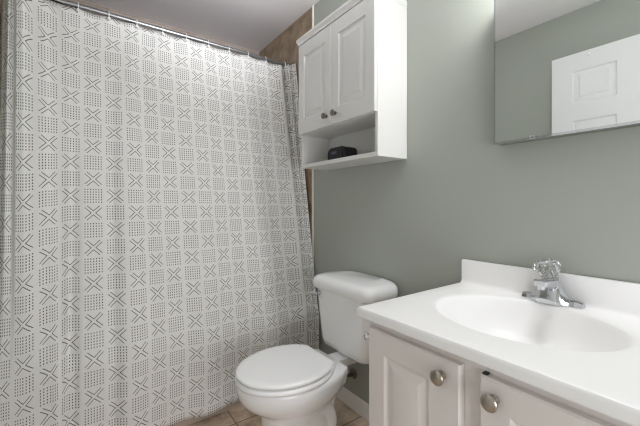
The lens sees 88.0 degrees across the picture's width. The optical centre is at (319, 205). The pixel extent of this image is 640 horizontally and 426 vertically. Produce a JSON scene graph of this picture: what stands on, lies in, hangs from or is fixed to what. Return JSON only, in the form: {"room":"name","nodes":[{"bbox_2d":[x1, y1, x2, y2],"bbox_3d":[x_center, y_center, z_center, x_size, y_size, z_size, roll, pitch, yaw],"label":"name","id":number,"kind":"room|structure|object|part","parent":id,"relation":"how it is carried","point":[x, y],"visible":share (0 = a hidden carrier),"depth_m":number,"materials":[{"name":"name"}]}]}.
{"room":"bathroom","nodes":[
{"label":"bathroom","id":0,"kind":"room"},
{"bbox_2d":[0,0,0,32],"bbox_3d":[-1.509,-0.088,1.557,0.006,2.384,0.796,0,0,-36],"label":"wall","id":1,"kind":"structure","parent":0,"point":[0,0],"depth_m":1.57,"materials":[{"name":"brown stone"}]},
{"bbox_2d":[62,0,258,59],"bbox_3d":[-1.155,-0.088,2.364,1.724,2.384,0.100,0,0,-36],"label":"wall","id":2,"kind":"structure","parent":0,"point":[76,1],"depth_m":2.32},
{"bbox_2d":[83,0,319,51],"bbox_3d":[-0.105,-1.310,0.906,1.724,0.060,3.693,0,0,-36],"label":"ceiling","id":3,"kind":"structure","parent":0,"point":[253,25],"depth_m":2.22,"materials":[{"name":"white paint"}]},
{"bbox_2d":[187,398,368,425],"bbox_3d":[-0.105,1.134,0.906,1.724,0.060,3.693,0,0,-36],"label":"floor","id":4,"kind":"structure","parent":0,"point":[238,416],"depth_m":1.72,"materials":[{"name":"brown tile"}]},
{"bbox_2d":[171,401,241,425],"bbox_3d":[-0.887,0.910,1.996,1.513,0.383,0.805,0,0,-36],"label":"bathtub","id":5,"kind":"object","parent":4,"relation":"on","point":[236,404],"visible":0.02,"depth_m":1.71,"materials":[{"name":"ceramic"}]},
{"bbox_2d":[234,270,397,425],"bbox_3d":[-0.037,0.728,1.488,0.701,0.750,0.444,0,0,-36],"label":"toilet","id":6,"kind":"object","parent":4,"relation":"on","point":[291,384],"visible":0.98,"depth_m":1.42,"materials":[{"name":"white ceramic"}]},
{"bbox_3d":[-0.158,0.701,1.401,0.403,0.020,0.364,0,0,-36],"label":"seat","id":7,"kind":"part","parent":6,"relation":"part of","materials":[{"name":"white plastic"}]},
{"bbox_3d":[-0.160,0.675,1.399,0.392,0.020,0.358,0,0,-36],"label":"lid","id":8,"kind":"part","parent":6,"relation":"part of","materials":[{"name":"white plastic"}]},
{"bbox_3d":[-0.025,0.447,1.704,0.035,0.024,0.061,0,0,-36],"label":"flush lever","id":9,"kind":"part","parent":6,"relation":"part of","materials":[{"name":"silver metal"}]},
{"bbox_3d":[0.164,0.568,1.633,0.194,0.296,0.400,0,0,-36],"label":"tank","id":10,"kind":"part","parent":6,"relation":"part of","materials":[{"name":"white ceramic"}]},
{"bbox_3d":[0.160,0.388,1.630,0.216,0.068,0.444,0,0,-36],"label":"tank lid","id":11,"kind":"part","parent":6,"relation":"part of","materials":[{"name":"white ceramic"}]},
{"bbox_2d":[369,321,630,425],"bbox_3d":[0.516,0.714,0.844,0.550,0.781,0.634,0,0,-36],"label":"bathroom vanity","id":12,"kind":"object","parent":4,"relation":"on","point":[413,382],"visible":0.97,"depth_m":0.74,"materials":[{"name":"white wood"}]},
{"bbox_2d":[364,332,368,339],"bbox_3d":[0.200,0.396,1.033,0.162,0.032,0.042,0,0,-36],"label":"toilet paper holder","id":13,"kind":"object","parent":12,"relation":"attached to","point":[366,335],"visible":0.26,"depth_m":0.99,"materials":[{"name":"silver metal"}]},
{"bbox_3d":[0.229,0.676,0.840,0.019,0.655,0.283,0,0,-36],"label":"door","id":14,"kind":"part","parent":12,"relation":"part of","materials":[{"name":"white wood"}]},
{"bbox_3d":[0.267,0.386,0.745,0.030,0.034,0.034,0,0,-36],"label":"knob","id":15,"kind":"part","parent":12,"relation":"part of","materials":[{"name":"silver metal"}]},
{"bbox_3d":[0.335,0.386,0.650,0.030,0.034,0.034,0,0,-36],"label":"knob","id":16,"kind":"part","parent":12,"relation":"part of","materials":[{"name":"silver metal"}]},
{"bbox_2d":[357,259,639,425],"bbox_3d":[0.527,0.315,0.854,0.556,0.216,0.666,0,0,-36],"label":"sink","id":17,"kind":"object","parent":12,"relation":"in","point":[589,357],"visible":0.95,"depth_m":0.87,"materials":[{"name":"ceramic"}]},
{"bbox_2d":[436,296,632,351],"bbox_3d":[0.527,0.360,0.877,0.368,0.126,0.440,0,0,-36],"label":"basin","id":18,"kind":"object","parent":17,"relation":"in","point":[531,324],"depth_m":0.97,"materials":[{"name":"ceramic"}]},
{"bbox_2d":[521,259,585,308],"bbox_3d":[0.676,0.227,0.986,0.114,0.131,0.162,0,0,-36],"label":"faucet","id":19,"kind":"object","parent":17,"relation":"on","point":[550,290],"visible":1,"depth_m":0.98,"materials":[{"name":"silver metal"}]},
{"bbox_3d":[0.669,0.235,0.981,0.097,0.039,0.042,0,0,-36],"label":"spout","id":20,"kind":"part","parent":19,"relation":"part of","materials":[{"name":"silver metal"}]},
{"bbox_3d":[0.688,0.195,1.005,0.072,0.066,0.072,0,0,-36],"label":"handle","id":21,"kind":"part","parent":19,"relation":"part of","materials":[{"name":"clear plastic"}]},
{"bbox_3d":[0.420,0.676,0.575,0.019,0.655,0.283,0,0,-36],"label":"door","id":22,"kind":"part","parent":12,"relation":"part of","materials":[{"name":"white wood"}]},
{"bbox_2d":[259,0,639,403],"bbox_3d":[0.583,-0.088,1.340,0.100,2.384,3.593,0,0,-36],"label":"wall","id":23,"kind":"structure","parent":0,"point":[411,223],"depth_m":1.30,"materials":[{"name":"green paint"}]},
{"bbox_2d":[52,0,291,65],"bbox_3d":[-0.826,-0.990,1.913,1.518,0.052,0.052,0,0,-36],"label":"curtain rod","id":24,"kind":"object","parent":23,"relation":"attached to","point":[64,2],"visible":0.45,"depth_m":1.86,"materials":[{"name":"silver metal"}]},
{"bbox_3d":[-0.888,-0.981,1.866,0.017,0.054,0.042,0,0,-36],"label":"curtain ring","id":25,"kind":"object","parent":24,"relation":"hanging from","visible":0},
{"bbox_2d":[0,0,318,425],"bbox_3d":[-0.725,0.041,1.781,1.477,2.035,0.414,0,0,-36],"label":"shower curtain","id":26,"kind":"object","parent":25,"relation":"hanging from","point":[155,236],"visible":0.95,"depth_m":1.62,"materials":[{"name":"fabric"}]},
{"bbox_2d":[312,5,313,265],"bbox_3d":[-0.046,-0.088,2.119,0.010,2.384,0.013,0,0,-36],"label":"trim","id":27,"kind":"structure","parent":23,"relation":"attached to","point":[312,5],"depth_m":2.11,"materials":[{"name":"wood"}]},
{"bbox_2d":[296,0,406,169],"bbox_3d":[0.126,-0.572,1.686,0.235,0.722,0.602,0,0,-36],"label":"upper cabinet","id":28,"kind":"object","parent":23,"relation":"attached to","point":[353,62],"visible":1,"depth_m":1.53,"materials":[{"name":"white wood"}]},
{"bbox_3d":[-0.027,-0.648,1.761,0.018,0.500,0.300,0,0,-36],"label":"door","id":29,"kind":"part","parent":28,"relation":"part of","materials":[{"name":"white wood"}]},
{"bbox_3d":[0.063,-0.447,1.597,0.028,0.031,0.031,0,0,-36],"label":"knob","id":30,"kind":"part","parent":28,"relation":"part of","materials":[{"name":"grey metal"}]},
{"bbox_2d":[328,146,356,159],"bbox_3d":[0.115,-0.266,1.716,0.100,0.067,0.136,0,0,-36],"label":"speaker","id":31,"kind":"object","parent":28,"relation":"on","point":[341,151],"visible":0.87,"depth_m":1.67},
{"bbox_2d":[328,147,342,159],"bbox_3d":[0.078,-0.266,1.690,0.005,0.051,0.120,0,0,-36],"label":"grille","id":32,"kind":"object","parent":31,"relation":"attached to","point":[336,152],"depth_m":1.68,"materials":[{"name":"black plastic"}]},
{"bbox_3d":[0.131,-0.917,1.690,0.223,0.032,0.602,0,0,-36],"label":"crown moulding","id":33,"kind":"part","parent":28,"relation":"part of","materials":[{"name":"white wood"}]},
{"bbox_3d":[0.219,-0.558,1.754,0.005,0.654,0.570,0,0,-36],"label":"panel","id":34,"kind":"part","parent":28,"relation":"part of","materials":[{"name":"white wood"}]},
{"bbox_2d":[303,152,402,169],"bbox_3d":[0.143,-0.221,1.699,0.182,0.020,0.570,0,0,-36],"label":"shelf","id":35,"kind":"object","parent":28,"relation":"attached to","point":[371,157],"depth_m":1.59,"materials":[{"name":"white wood"}]},
{"bbox_3d":[0.149,-0.648,1.516,0.018,0.500,0.296,0,0,-36],"label":"door","id":36,"kind":"part","parent":28,"relation":"part of","materials":[{"name":"white wood"}]},
{"bbox_2d":[346,368,356,379],"bbox_3d":[0.149,0.833,1.783,0.086,0.229,0.061,0,0,-36],"label":"shutoff valve","id":37,"kind":"object","parent":23,"relation":"attached to","point":[353,374],"visible":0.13,"depth_m":1.79,"materials":[{"name":"grey metal"}]},
{"bbox_2d":[336,387,368,421],"bbox_3d":[0.741,1.066,1.020,0.017,0.076,2.690,0,0,-36],"label":"baseboard","id":38,"kind":"structure","parent":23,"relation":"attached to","point":[347,397],"depth_m":1.79,"materials":[{"name":"white paint"}]},
{"bbox_2d":[461,259,639,317],"bbox_3d":[0.741,0.251,1.008,0.030,0.088,0.660,0,0,-36],"label":"backsplash","id":39,"kind":"structure","parent":23,"relation":"attached to","point":[613,296],"depth_m":0.98,"materials":[{"name":"ceramic"}]},
{"bbox_2d":[494,0,639,145],"bbox_3d":[0.737,-0.463,0.992,0.055,0.506,0.405,0,0,-36],"label":"mirror","id":40,"kind":"object","parent":23,"relation":"attached to","point":[563,68],"visible":1,"depth_m":0.98,"materials":[{"name":"mirror"}]}
]}

